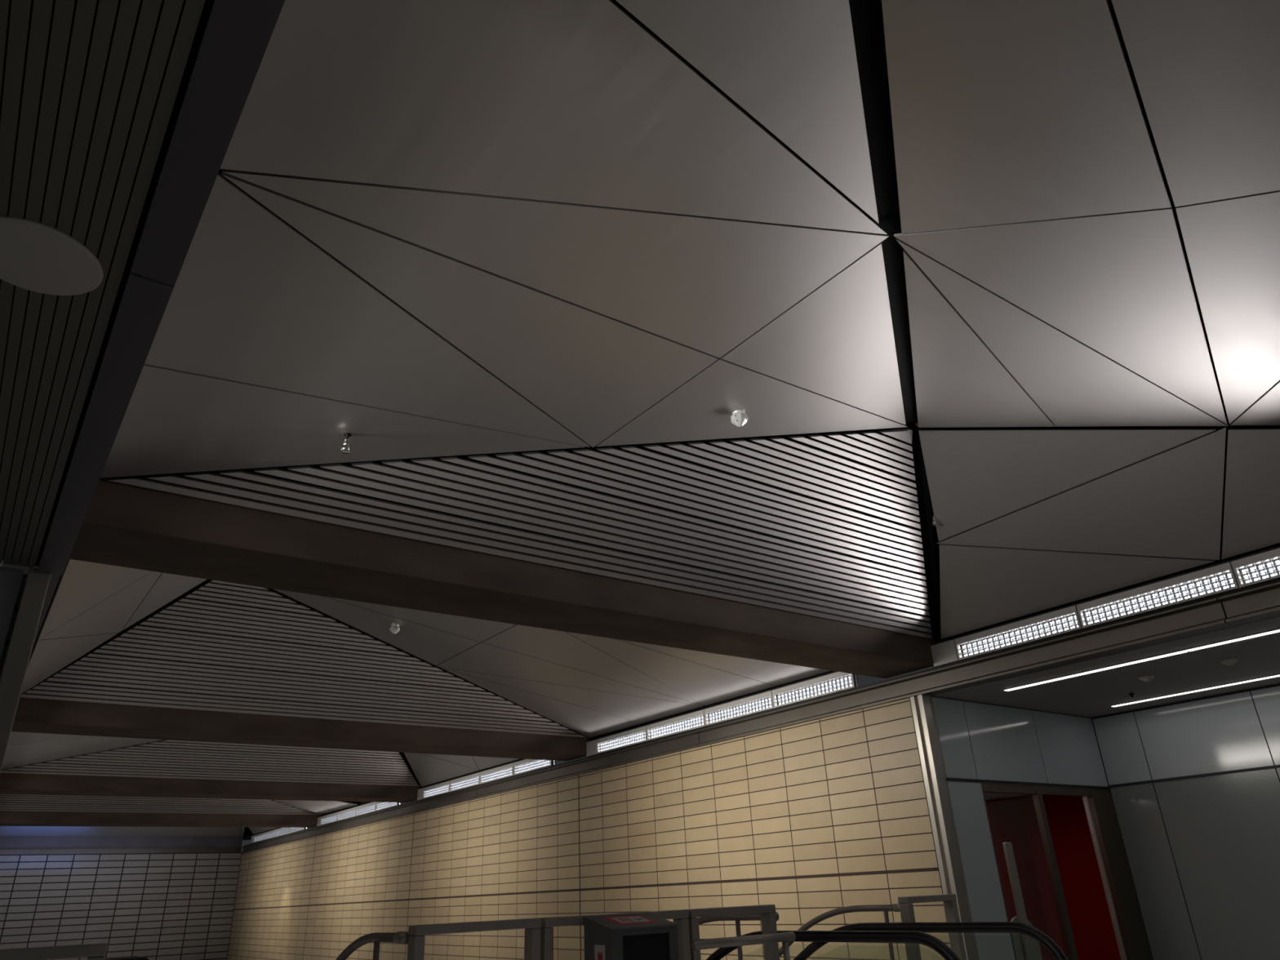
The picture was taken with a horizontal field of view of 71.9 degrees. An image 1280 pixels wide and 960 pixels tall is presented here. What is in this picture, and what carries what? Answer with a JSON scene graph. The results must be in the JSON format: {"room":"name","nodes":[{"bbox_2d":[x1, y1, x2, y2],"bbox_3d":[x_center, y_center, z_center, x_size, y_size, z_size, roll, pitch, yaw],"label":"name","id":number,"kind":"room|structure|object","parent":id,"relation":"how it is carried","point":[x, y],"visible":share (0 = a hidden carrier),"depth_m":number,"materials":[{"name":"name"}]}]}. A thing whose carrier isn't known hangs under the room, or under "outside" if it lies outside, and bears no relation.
{"room":"railway station","nodes":[
{"label":"railway station","id":0,"kind":"room"},
{"bbox_2d":[0,566,24,659],"bbox_3d":[-4.642,1.534,3.362,3.208,3.065,0.020,15,-30,-33],"label":"glass","id":1,"kind":"object","parent":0,"point":[11,579],"visible":1,"depth_m":4.79,"materials":[{"name":"grey"}]},
{"bbox_2d":[0,562,38,675],"bbox_3d":[-11.392,6.877,14.188,0.190,3.160,27.100,15,-30,-33],"label":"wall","id":2,"kind":"structure","parent":0,"point":[26,569],"depth_m":4.96,"materials":[{"name":"metal"}]},
{"bbox_2d":[7,731,69,745],"bbox_3d":[-7.575,3.551,12.963,2.912,0.700,1.357,15,-30,-33],"label":"ceiling panel","id":3,"kind":"object","parent":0,"point":[15,737],"visible":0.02,"depth_m":12.39,"materials":[{"name":"metal"}]},
{"bbox_2d":[20,632,118,694],"bbox_3d":[-5.813,1.698,9.137,0.788,0.660,2.677,15,-30,-33],"label":"ceiling panel","id":4,"kind":"object","parent":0,"point":[49,656],"visible":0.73,"depth_m":9.12,"materials":[{"name":"metal"}]},
{"bbox_2d":[7,736,134,746],"bbox_3d":[-8.066,4.105,14.121,1.131,0.708,3.632,-10,-26,15],"label":"ceiling panel","id":5,"kind":"object","parent":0,"point":[87,738],"visible":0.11,"depth_m":13.54,"materials":[{"name":"metal"}]},
{"bbox_2d":[4,737,154,759],"bbox_3d":[-9.154,4.291,14.402,1.124,0.705,3.616,-10,-26,15],"label":"ceiling panel","id":6,"kind":"object","parent":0,"point":[28,750],"visible":0.67,"depth_m":13.88,"materials":[{"name":"metal"}]},
{"bbox_2d":[1,739,162,769],"bbox_3d":[-9.245,4.577,14.994,2.866,0.689,1.402,15,-30,-33],"label":"ceiling panel","id":7,"kind":"object","parent":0,"point":[22,761],"visible":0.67,"depth_m":14.69,"materials":[{"name":"metal"}]},
{"bbox_2d":[0,0,210,568],"bbox_3d":[-2.322,-1.400,1.043,3.360,0.070,8.200,15,-30,-33],"label":"ceiling","id":8,"kind":"structure","parent":0,"point":[20,10],"depth_m":2.32,"materials":[{"name":"black metal"}]},
{"bbox_2d":[0,216,103,295],"bbox_3d":[-1.778,-0.649,2.596,0.348,0.018,0.348,15,-30,-33],"label":"loudspeaker","id":9,"kind":"object","parent":8,"relation":"attached to","point":[35,256],"visible":1,"depth_m":2.59,"materials":[{"name":"grey"}]},
{"bbox_2d":[10,0,213,565],"bbox_3d":[-9.480,3.199,12.830,0.200,2.100,34.800,15,-30,-33],"label":"wall","id":10,"kind":"structure","parent":0,"point":[211,2],"depth_m":2.68,"materials":[{"name":"black"}]},
{"bbox_2d":[31,573,60,649],"bbox_3d":[-9.180,3.953,12.345,0.090,0.380,34.300,15,-30,-33],"label":"trim","id":11,"kind":"structure","parent":10,"relation":"attached to","point":[54,579],"depth_m":5.59,"materials":[{"name":"metal"}]},
{"bbox_2d":[36,248,173,575],"bbox_3d":[-2.385,-0.092,3.820,0.121,0.110,3.070,15,-30,-33],"label":"ceiling beam","id":12,"kind":"structure","parent":10,"relation":"attached to","point":[144,301],"depth_m":3.33,"materials":[{"name":"metal"}]},
{"bbox_2d":[0,835,243,849],"bbox_3d":[-16.157,11.018,26.869,7.680,0.380,0.060,15,-30,-33],"label":"trim","id":13,"kind":"structure","parent":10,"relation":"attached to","point":[6,842],"depth_m":27.01,"materials":[{"name":"metal"}]},
{"bbox_2d":[0,826,244,835],"bbox_3d":[-15.743,10.028,26.779,7.580,1.320,1.320,15,-30,-33],"label":"ceiling panel","id":14,"kind":"object","parent":13,"relation":"on","point":[4,830],"visible":0.27,"depth_m":26.97,"materials":[{"name":"metal"}]},
{"bbox_2d":[0,810,320,827],"bbox_3d":[-11.863,8.187,21.706,7.780,0.580,0.700,15,-30,-33],"label":"concrete beam","id":15,"kind":"structure","parent":10,"relation":"attached to","point":[7,818],"depth_m":21.30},
{"bbox_2d":[0,794,317,814],"bbox_3d":[-11.247,7.192,21.257,7.519,1.426,1.380,15,-30,-33],"label":"ceiling panel","id":16,"kind":"object","parent":15,"relation":"attached to","point":[13,802],"visible":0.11,"depth_m":21.14,"materials":[{"name":"metal"}]},
{"bbox_2d":[130,0,284,285],"bbox_3d":[-0.316,-1.389,1.262,0.121,0.110,3.978,15,-30,-33],"label":"ceiling beam","id":17,"kind":"structure","parent":10,"relation":"attached to","point":[236,36],"depth_m":2.17,"materials":[{"name":"metal"}]},
{"bbox_2d":[0,768,421,802],"bbox_3d":[-8.003,5.767,16.931,7.780,0.580,0.700,15,-30,-33],"label":"concrete beam","id":18,"kind":"structure","parent":10,"relation":"attached to","point":[10,783],"depth_m":16.39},
{"bbox_2d":[0,739,418,786],"bbox_3d":[-7.374,4.775,16.490,7.519,1.426,1.380,15,-30,-33],"label":"ceiling panel","id":19,"kind":"object","parent":18,"relation":"attached to","point":[164,758],"visible":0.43,"depth_m":16.58,"materials":[{"name":"metal"}]},
{"bbox_2d":[11,697,590,760],"bbox_3d":[-4.142,3.347,12.156,7.780,0.580,0.700,15,-30,-33],"label":"concrete beam","id":20,"kind":"structure","parent":10,"relation":"attached to","point":[33,715],"depth_m":11.41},
{"bbox_2d":[19,579,586,737],"bbox_3d":[-3.526,2.352,11.707,7.519,1.426,1.380,15,-30,-33],"label":"ceiling panel","id":21,"kind":"object","parent":20,"relation":"attached to","point":[220,646],"visible":0.88,"depth_m":11.00,"materials":[{"name":"metal"}]},
{"bbox_2d":[68,472,933,678],"bbox_3d":[-0.282,0.927,7.381,7.780,0.580,0.700,15,-30,-33],"label":"concrete beam","id":22,"kind":"structure","parent":10,"relation":"attached to","point":[124,525],"depth_m":6.32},
{"bbox_2d":[107,427,932,638],"bbox_3d":[0.347,-0.064,6.940,7.519,1.426,1.380,15,-30,-33],"label":"ceiling panel","id":23,"kind":"object","parent":22,"relation":"attached to","point":[826,518],"visible":0.98,"depth_m":7.06,"materials":[{"name":"metal"}]},
{"bbox_2d":[930,639,960,666],"bbox_3d":[3.118,1.772,9.024,0.045,0.215,0.290,15,-30,-33],"label":"plate","id":24,"kind":"object","parent":22,"relation":"attached to","point":[944,653],"visible":1,"depth_m":9.00,"materials":[{"name":"grey"}]},
{"bbox_2d":[848,0,917,424],"bbox_3d":[1.265,-1.282,4.478,0.150,1.430,7.224,-11,-26,16],"label":"trim","id":25,"kind":"structure","parent":10,"relation":"attached to","point":[867,17],"depth_m":3.91,"materials":[{"name":"black"}]},
{"bbox_2d":[0,852,241,959],"bbox_3d":[-16.391,12.704,26.033,8.330,3.100,0.240,15,-30,-33],"label":"wall","id":26,"kind":"structure","parent":0,"point":[153,906],"depth_m":26.53,"materials":[{"name":"grey tile"}]},
{"bbox_2d":[0,847,241,854],"bbox_3d":[-16.132,11.242,26.741,7.680,0.135,0.090,15,-30,-33],"label":"trim","id":27,"kind":"structure","parent":26,"relation":"attached to","point":[131,851],"depth_m":26.83,"materials":[{"name":"metal"}]},
{"bbox_2d":[272,588,480,665],"bbox_3d":[-3.582,1.673,10.998,2.876,0.689,1.374,15,-30,-33],"label":"ceiling panel","id":28,"kind":"object","parent":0,"point":[435,646],"visible":0.82,"depth_m":11.18,"materials":[{"name":"metal"}]},
{"bbox_2d":[404,752,479,786],"bbox_3d":[-4.163,5.607,17.613,0.788,0.660,2.677,15,-30,-33],"label":"ceiling panel","id":29,"kind":"object","parent":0,"point":[428,770],"visible":0.82,"depth_m":17.77,"materials":[{"name":"metal"}]},
{"bbox_2d":[441,667,641,737],"bbox_3d":[-1.552,3.192,12.792,2.866,0.689,1.402,15,-30,-33],"label":"ceiling panel","id":30,"kind":"object","parent":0,"point":[589,722],"visible":1,"depth_m":12.95,"materials":[{"name":"metal"}]},
{"bbox_2d":[435,641,702,706],"bbox_3d":[-0.984,2.555,11.509,3.632,0.708,1.131,-2,-25,0],"label":"ceiling panel","id":31,"kind":"object","parent":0,"point":[484,658],"visible":1,"depth_m":11.73,"materials":[{"name":"metal"}]},
{"bbox_2d":[437,666,703,723],"bbox_3d":[-0.958,3.043,12.539,3.616,0.705,1.124,-2,-25,0],"label":"ceiling panel","id":32,"kind":"object","parent":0,"point":[634,708],"visible":1,"depth_m":12.27,"materials":[{"name":"metal"}]},
{"bbox_2d":[226,697,951,959],"bbox_3d":[-4.977,8.668,18.502,0.200,3.060,27.250,15,-30,-33],"label":"wall","id":33,"kind":"structure","parent":0,"point":[810,820],"depth_m":12.23,"materials":[{"name":"beige tile"}]},
{"bbox_2d":[273,818,354,845],"bbox_3d":[-8.866,9.511,23.741,0.090,0.203,6.588,15,-30,-33],"label":"trim","id":34,"kind":"structure","parent":33,"relation":"attached to","point":[345,824],"depth_m":23.38,"materials":[{"name":"metal"}]},
{"bbox_2d":[351,787,476,827],"bbox_3d":[-5.006,7.092,18.966,0.090,0.203,6.588,15,-30,-33],"label":"trim","id":35,"kind":"structure","parent":33,"relation":"attached to","point":[469,794],"depth_m":18.52,"materials":[{"name":"metal"}]},
{"bbox_2d":[474,731,699,799],"bbox_3d":[-1.145,4.672,14.191,0.090,0.203,6.588,15,-30,-33],"label":"trim","id":36,"kind":"structure","parent":33,"relation":"attached to","point":[690,740],"depth_m":13.60,"materials":[{"name":"metal"}]},
{"bbox_2d":[244,578,1279,846],"bbox_3d":[-2.917,5.709,16.518,0.055,0.045,34.300,15,-30,-33],"label":"trim","id":37,"kind":"structure","parent":33,"relation":"attached to","point":[1277,580],"depth_m":9.38,"materials":[{"name":"black"}]},
{"bbox_2d":[695,598,1229,746],"bbox_3d":[2.715,2.252,9.416,0.090,0.203,6.588,15,-30,-33],"label":"trim","id":38,"kind":"structure","parent":33,"relation":"attached to","point":[1209,614],"depth_m":8.51,"materials":[{"name":"metal"}]},
{"bbox_2d":[482,624,703,705],"bbox_3d":[-0.400,2.431,11.298,2.934,0.705,1.323,15,-30,-33],"label":"ceiling panel","id":39,"kind":"object","parent":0,"point":[560,647],"visible":0.82,"depth_m":11.06,"materials":[{"name":"metal"}]},
{"bbox_2d":[29,0,1212,658],"bbox_3d":[-6.125,3.078,15.603,8.800,0.200,34.800,15,-30,-33],"label":"ceiling","id":40,"kind":"structure","parent":0,"point":[1109,2],"depth_m":5.68,"materials":[{"name":"black"}]},
{"bbox_2d":[37,559,151,639],"bbox_3d":[-4.226,0.704,7.207,0.822,0.689,2.603,15,-30,-33],"label":"ceiling panel","id":41,"kind":"object","parent":40,"relation":"attached to","point":[82,585],"visible":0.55,"depth_m":7.26,"materials":[{"name":"metal"}]},
{"bbox_2d":[37,571,162,639],"bbox_3d":[-5.400,1.439,8.675,0.840,0.703,2.620,15,-30,-33],"label":"ceiling panel","id":42,"kind":"object","parent":40,"relation":"attached to","point":[110,615],"visible":0.82,"depth_m":8.46,"materials":[{"name":"metal"}]},
{"bbox_2d":[121,573,206,631],"bbox_3d":[-4.780,1.010,9.413,0.843,0.706,2.525,15,-30,-33],"label":"ceiling panel","id":43,"kind":"object","parent":40,"relation":"attached to","point":[168,587],"visible":0.55,"depth_m":9.51,"materials":[{"name":"metal"}]},
{"bbox_2d":[100,364,584,477],"bbox_3d":[-1.524,-0.263,5.444,2.866,0.689,1.402,15,-30,-33],"label":"ceiling panel","id":44,"kind":"object","parent":40,"relation":"attached to","point":[174,421],"visible":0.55,"depth_m":4.97,"materials":[{"name":"metal"}]},
{"bbox_2d":[144,173,590,447],"bbox_3d":[-1.433,-0.548,4.852,1.124,0.705,3.616,-10,-26,15],"label":"ceiling panel","id":45,"kind":"object","parent":40,"relation":"attached to","point":[253,300],"visible":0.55,"depth_m":4.04,"materials":[{"name":"metal"}]},
{"bbox_2d":[323,595,515,641],"bbox_3d":[-2.980,1.550,10.764,3.416,0.678,1.034,-2,-25,-2],"label":"ceiling panel","id":46,"kind":"object","parent":40,"relation":"attached to","point":[477,629],"visible":0.46,"depth_m":10.71,"materials":[{"name":"metal"}]},
{"bbox_2d":[221,171,718,447],"bbox_3d":[-0.344,-0.735,4.571,1.131,0.708,3.632,-10,-26,15],"label":"ceiling panel","id":47,"kind":"object","parent":40,"relation":"attached to","point":[593,373],"visible":1,"depth_m":4.56,"materials":[{"name":"metal"}]},
{"bbox_2d":[220,0,887,234],"bbox_3d":[0.146,-1.288,3.412,2.912,0.700,1.357,15,-30,-33],"label":"ceiling panel","id":48,"kind":"object","parent":40,"relation":"attached to","point":[568,101],"visible":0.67,"depth_m":3.00,"materials":[{"name":"metal"}]},
{"bbox_2d":[222,168,888,358],"bbox_3d":[-0.297,-1.004,4.000,2.934,0.705,1.323,15,-30,-33],"label":"ceiling panel","id":49,"kind":"object","parent":40,"relation":"attached to","point":[705,284],"visible":1,"depth_m":4.08,"materials":[{"name":"metal"}]},
{"bbox_2d":[566,631,775,705],"bbox_3d":[0.080,2.156,10.736,2.912,0.700,1.357,15,-30,-33],"label":"ceiling panel","id":50,"kind":"object","parent":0,"point":[706,685],"visible":0.82,"depth_m":10.94,"materials":[{"name":"metal"}]},
{"bbox_2d":[617,639,831,685],"bbox_3d":[0.656,2.062,10.549,3.389,0.673,0.970,-2,-25,-2],"label":"ceiling panel","id":51,"kind":"object","parent":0,"point":[774,673],"visible":0.55,"depth_m":10.47,"materials":[{"name":"metal"}]},
{"bbox_2d":[615,0,878,222],"bbox_3d":[0.165,-1.533,2.850,0.970,0.673,3.389,-11,-26,16],"label":"ceiling panel","id":52,"kind":"object","parent":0,"point":[792,65],"visible":1,"depth_m":3.10,"materials":[{"name":"metal"}]},
{"bbox_2d":[595,358,907,446],"bbox_3d":[1.230,-0.489,6.862,2.876,0.689,1.374,15,-30,-33],"label":"ceiling panel","id":53,"kind":"object","parent":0,"point":[702,407],"visible":1,"depth_m":6.40,"materials":[{"name":"metal"}]},
{"bbox_2d":[242,355,1279,839],"bbox_3d":[-3.006,4.814,17.245,0.200,1.800,34.800,15,-30,-33],"label":"wall","id":54,"kind":"structure","parent":0,"point":[247,833],"depth_m":8.28,"materials":[{"name":"black"}]},
{"bbox_2d":[449,772,479,791],"bbox_3d":[-3.349,5.842,17.058,0.090,0.215,1.299,15,-30,-33],"label":"light","id":55,"kind":"object","parent":54,"relation":"attached to","point":[471,780],"visible":1,"depth_m":17.03,"materials":[{"name":"grey"}]},
{"bbox_2d":[480,763,514,784],"bbox_3d":[-2.583,5.362,16.110,0.090,0.215,1.299,15,-30,-33],"label":"light","id":56,"kind":"object","parent":54,"relation":"attached to","point":[506,771],"visible":1,"depth_m":16.09,"materials":[{"name":"grey"}]},
{"bbox_2d":[513,759,555,775],"bbox_3d":[-1.817,4.881,15.163,0.090,0.215,1.299,15,-30,-33],"label":"light","id":57,"kind":"object","parent":54,"relation":"attached to","point":[526,766],"visible":0.88,"depth_m":15.21,"materials":[{"name":"grey"}]},
{"bbox_2d":[596,725,650,754],"bbox_3d":[-0.255,3.902,13.231,0.090,0.215,1.299,15,-30,-33],"label":"light","id":58,"kind":"object","parent":54,"relation":"attached to","point":[637,735],"visible":1,"depth_m":13.19,"materials":[{"name":"grey"}]},
{"bbox_2d":[646,709,708,741],"bbox_3d":[0.511,3.422,12.283,0.090,0.215,1.299,15,-30,-33],"label":"light","id":59,"kind":"object","parent":54,"relation":"attached to","point":[695,720],"visible":1,"depth_m":12.25,"materials":[{"name":"grey"}]},
{"bbox_2d":[703,690,773,725],"bbox_3d":[1.277,2.942,11.335,0.090,0.215,1.299,15,-30,-33],"label":"light","id":60,"kind":"object","parent":54,"relation":"attached to","point":[762,702],"visible":1,"depth_m":11.30,"materials":[{"name":"grey"}]},
{"bbox_2d":[244,546,1279,838],"bbox_3d":[-2.927,5.483,16.624,0.055,0.025,34.300,15,-30,-33],"label":"trim","id":61,"kind":"structure","parent":54,"relation":"attached to","point":[1277,547],"depth_m":8.69,"materials":[{"name":"black"}]},
{"bbox_2d":[771,671,858,708],"bbox_3d":[2.044,2.462,10.388,0.090,0.215,1.299,15,-30,-33],"label":"light","id":62,"kind":"object","parent":54,"relation":"attached to","point":[838,682],"visible":0.98,"depth_m":10.35,"materials":[{"name":"grey"}]},
{"bbox_2d":[903,422,941,635],"bbox_3d":[2.743,0.550,8.553,0.180,1.410,2.191,-9,-26,13],"label":"trim","id":63,"kind":"structure","parent":54,"relation":"attached to","point":[922,484],"depth_m":8.50,"materials":[{"name":"black"}]},
{"bbox_2d":[954,605,1083,660],"bbox_3d":[3.605,1.483,8.456,0.090,0.215,1.299,15,-30,-33],"label":"light","id":64,"kind":"object","parent":54,"relation":"attached to","point":[1065,620],"visible":1,"depth_m":8.41,"materials":[{"name":"grey"}]},
{"bbox_2d":[1075,562,1239,628],"bbox_3d":[4.372,1.002,7.508,0.090,0.215,1.299,15,-30,-33],"label":"light","id":65,"kind":"object","parent":54,"relation":"attached to","point":[1220,579],"visible":1,"depth_m":7.46,"materials":[{"name":"grey"}]},
{"bbox_2d":[1231,547,1279,588],"bbox_3d":[5.138,0.522,6.560,0.090,0.215,1.299,15,-30,-33],"label":"light","id":66,"kind":"object","parent":54,"relation":"attached to","point":[1263,567],"visible":1,"depth_m":6.91,"materials":[{"name":"grey"}]},
{"bbox_2d":[720,242,906,425],"bbox_3d":[1.292,-0.759,6.266,1.034,0.678,3.416,-11,-26,16],"label":"ceiling panel","id":67,"kind":"object","parent":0,"point":[837,342],"visible":1,"depth_m":5.55,"materials":[{"name":"metal"}]},
{"bbox_2d":[902,249,1054,427],"bbox_3d":[2.405,-0.923,6.066,1.033,0.677,3.414,-11,-26,16],"label":"ceiling panel","id":68,"kind":"object","parent":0,"point":[959,381],"visible":1,"depth_m":6.31,"materials":[{"name":"metal"}]},
{"bbox_2d":[984,795,1053,959],"bbox_3d":[3.901,4.856,10.299,2.750,2.250,0.100,15,-30,-33],"label":"door","id":69,"kind":"structure","parent":0,"point":[1006,815],"depth_m":10.94,"materials":[{"name":"red"}]},
{"bbox_2d":[931,697,1107,959],"bbox_3d":[4.355,3.973,9.392,3.107,3.038,0.020,15,-30,-33],"label":"wall","id":70,"kind":"structure","parent":0,"point":[978,741],"depth_m":9.36,"materials":[{"name":"metal"}]},
{"bbox_2d":[980,782,1152,959],"bbox_3d":[4.582,4.419,9.376,2.549,2.200,0.100,15,-30,-33],"label":"door frame","id":71,"kind":"structure","parent":70,"relation":"in","point":[1128,925],"depth_m":9.78,"materials":[{"name":"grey metal"}]},
{"bbox_2d":[928,612,1279,695],"bbox_3d":[5.088,0.913,6.615,0.120,0.048,7.090,15,-30,-33],"label":"trim","id":72,"kind":"structure","parent":70,"relation":"attached to","point":[1276,615],"depth_m":7.72,"materials":[{"name":"metal"}]},
{"bbox_2d":[1217,582,1279,623],"bbox_3d":[5.859,0.281,5.527,0.090,0.203,4.138,15,-30,-33],"label":"trim","id":73,"kind":"structure","parent":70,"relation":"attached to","point":[1263,601],"depth_m":6.87,"materials":[{"name":"metal"}]},
{"bbox_2d":[881,0,1171,234],"bbox_3d":[1.278,-1.698,2.651,1.098,0.680,3.429,-11,-26,16],"label":"ceiling panel","id":74,"kind":"object","parent":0,"point":[1003,111],"visible":1,"depth_m":3.37,"materials":[{"name":"metal"}]},
{"bbox_2d":[893,206,1226,423],"bbox_3d":[3.109,-0.856,5.029,3.751,0.362,1.034,15,-30,-33],"label":"ceiling panel","id":75,"kind":"object","parent":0,"point":[1119,285],"visible":1,"depth_m":4.64,"materials":[{"name":"metal"}]},
{"bbox_2d":[895,237,1226,426],"bbox_3d":[2.512,-0.788,5.946,3.745,0.358,1.022,15,-30,-33],"label":"ceiling panel","id":76,"kind":"object","parent":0,"point":[1074,384],"visible":1,"depth_m":5.89,"materials":[{"name":"metal"}]},
{"bbox_2d":[918,429,1216,541],"bbox_3d":[3.236,-0.287,7.429,0.843,0.706,2.525,15,-30,-33],"label":"ceiling panel","id":77,"kind":"object","parent":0,"point":[975,477],"visible":1,"depth_m":7.58,"materials":[{"name":"metal"}]},
{"bbox_2d":[939,544,1215,639],"bbox_3d":[3.558,0.767,8.062,0.788,0.660,2.677,15,-30,-33],"label":"ceiling panel","id":78,"kind":"object","parent":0,"point":[980,587],"visible":1,"depth_m":8.20,"materials":[{"name":"metal"}]},
{"bbox_2d":[937,426,1226,559],"bbox_3d":[3.929,0.496,7.572,0.840,0.703,2.620,15,-30,-33],"label":"ceiling panel","id":79,"kind":"object","parent":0,"point":[1168,504],"visible":1,"depth_m":7.26,"materials":[{"name":"metal"}]},
{"bbox_2d":[926,616,1279,717],"bbox_3d":[6.417,1.261,7.658,3.320,0.200,7.300,15,-30,-33],"label":"ceiling","id":80,"kind":"structure","parent":0,"point":[1091,695],"depth_m":8.83,"materials":[{"name":"grey"}]},
{"bbox_2d":[1002,649,1187,691],"bbox_3d":[4.277,1.830,8.410,0.084,0.012,1.808,15,-30,-33],"label":"recessed light","id":81,"kind":"object","parent":80,"relation":"in","point":[1181,651],"visible":1,"depth_m":8.32,"materials":[{"name":"white"}]},
{"bbox_2d":[1110,674,1279,706],"bbox_3d":[7.336,1.431,7.857,0.084,0.012,6.457,15,-30,-33],"label":"recessed light","id":82,"kind":"object","parent":80,"relation":"in","point":[1275,675],"visible":1,"depth_m":9.48,"materials":[{"name":"white"}]},
{"bbox_2d":[1019,685,1279,959],"bbox_3d":[7.369,3.272,8.174,0.136,3.025,8.194,15,-30,-33],"label":"wall","id":83,"kind":"structure","parent":0,"point":[1223,831],"depth_m":9.77,"materials":[{"name":"metal"}]},
{"bbox_2d":[1090,683,1279,959],"bbox_3d":[7.666,3.050,7.762,0.048,3.050,7.300,15,-30,-33],"label":"trim","id":84,"kind":"structure","parent":83,"relation":"attached to","point":[1275,685],"depth_m":10.00,"materials":[{"name":"black"}]},
{"bbox_2d":[1107,764,1279,787],"bbox_3d":[7.667,2.358,7.971,0.022,0.024,7.094,15,-30,-33],"label":"wall trim","id":85,"kind":"structure","parent":83,"relation":"attached to","point":[1276,766],"depth_m":9.79,"materials":[{"name":"black"}]},
{"bbox_2d":[1111,0,1279,206],"bbox_3d":[1.371,-1.552,2.553,3.704,0.351,1.002,15,-30,-33],"label":"ceiling panel","id":86,"kind":"object","parent":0,"point":[1206,73],"visible":1,"depth_m":3.07,"materials":[{"name":"metal"}]},
{"bbox_2d":[1175,190,1279,423],"bbox_3d":[3.282,-0.706,4.950,1.014,0.706,3.561,-11,-26,16],"label":"ceiling panel","id":87,"kind":"object","parent":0,"point":[1232,245],"visible":1,"depth_m":4.42,"materials":[{"name":"metal"}]},
{"bbox_2d":[1222,428,1279,559],"bbox_3d":[5.116,-0.235,6.114,0.822,0.689,2.603,15,-30,-33],"label":"ceiling panel","id":88,"kind":"object","parent":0,"point":[1251,513],"visible":1,"depth_m":6.71,"materials":[{"name":"metal"}]},
{"bbox_2d":[1230,380,1279,425],"bbox_3d":[4.119,-0.695,5.059,3.746,0.705,2.042,15,-30,-33],"label":"ceiling panel","id":89,"kind":"object","parent":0,"point":[1265,411],"visible":1,"depth_m":6.13,"materials":[{"name":"metal"}]},
{"bbox_3d":[-5.622,7.732,12.614,14.600,0.200,35.500,15,-30,-33],"label":"floor","id":90,"kind":"structure","parent":0,"visible":0},
{"bbox_2d":[0,567,51,773],"bbox_3d":[-3.326,1.924,4.328,0.106,3.072,0.236,15,-30,-33],"label":"beam","id":91,"kind":"structure","parent":90,"relation":"on","point":[17,657],"depth_m":4.70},
{"bbox_2d":[0,943,107,959],"bbox_3d":[-2.564,2.501,3.432,0.635,1.205,0.100,15,-30,-33],"label":"frame","id":92,"kind":"object","parent":90,"relation":"on","point":[91,951],"visible":1,"depth_m":3.72,"materials":[{"name":"silver metal"}]},
{"bbox_2d":[335,931,409,959],"bbox_3d":[-2.082,3.565,5.434,0.058,1.410,3.013,15,-30,-33],"label":"banister","id":93,"kind":"object","parent":90,"relation":"on","point":[399,937],"visible":1,"depth_m":4.89,"materials":[{"name":"grey"}]},
{"bbox_2d":[407,918,541,959],"bbox_3d":[-0.865,2.960,4.573,0.750,1.205,0.100,15,-30,-33],"label":"frame","id":94,"kind":"object","parent":90,"relation":"on","point":[415,948],"visible":1,"depth_m":4.78,"materials":[{"name":"silver metal"}]},
{"bbox_2d":[537,909,690,959],"bbox_3d":[-0.118,3.162,5.075,1.043,1.205,0.100,15,-30,-33],"label":"frame","id":95,"kind":"object","parent":90,"relation":"on","point":[680,917],"visible":0.8,"depth_m":5.22,"materials":[{"name":"silver metal"}]},
{"bbox_2d":[583,912,679,959],"bbox_3d":[-0.030,3.084,4.912,0.474,1.200,0.286,15,-30,-33],"label":"control box","id":96,"kind":"object","parent":90,"relation":"on","point":[644,935],"visible":1,"depth_m":5.03,"materials":[{"name":"grey paint"}]},
{"bbox_2d":[688,904,779,959],"bbox_3d":[0.617,3.361,5.569,0.730,1.205,0.100,15,-30,-33],"label":"frame","id":97,"kind":"object","parent":90,"relation":"on","point":[768,920],"visible":0.8,"depth_m":5.83,"materials":[{"name":"silver metal"}]},
{"bbox_2d":[697,911,778,959],"bbox_3d":[0.023,4.203,6.951,0.058,1.410,3.213,15,-30,-33],"label":"banister","id":98,"kind":"object","parent":90,"relation":"on","point":[752,917],"visible":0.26,"depth_m":6.32,"materials":[{"name":"grey"}]},
{"bbox_2d":[691,932,795,959],"bbox_3d":[0.656,3.230,5.113,0.800,1.050,0.052,15,-30,-33],"label":"guard rail","id":99,"kind":"object","parent":90,"relation":"on","point":[784,937],"visible":1,"depth_m":5.32,"materials":[{"name":"silver metal"}]},
{"bbox_2d":[778,903,900,959],"bbox_3d":[1.170,4.486,7.666,0.058,1.410,3.113,15,-30,-33],"label":"banister","id":100,"kind":"object","parent":90,"relation":"on","point":[895,907],"visible":0.75,"depth_m":7.17,"materials":[{"name":"grey"}]},
{"bbox_2d":[706,921,1068,959],"bbox_3d":[1.012,4.894,6.433,1.180,2.934,4.621,15,-30,-33],"label":"escalator","id":101,"kind":"object","parent":90,"relation":"on","point":[861,932],"visible":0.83,"depth_m":5.92,"materials":[{"name":"black rubber"}]},
{"bbox_2d":[897,893,966,959],"bbox_3d":[2.282,3.810,6.687,0.600,1.205,0.100,15,-30,-33],"label":"frame","id":102,"kind":"object","parent":90,"relation":"on","point":[906,907],"visible":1,"depth_m":6.88,"materials":[{"name":"silver metal"}]},
{"bbox_2d":[910,694,978,959],"bbox_3d":[2.990,3.635,8.553,0.160,3.050,0.156,15,-30,-33],"label":"wall trim","id":103,"kind":"structure","parent":90,"relation":"on","point":[949,863],"depth_m":8.68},
{"bbox_2d":[1002,842,1042,959],"bbox_3d":[3.990,4.668,9.202,0.520,1.650,0.070,15,-30,-33],"label":"sign stand","id":104,"kind":"object","parent":90,"relation":"on","point":[1026,948],"visible":0.67,"depth_m":9.24,"materials":[{"name":"grey"}]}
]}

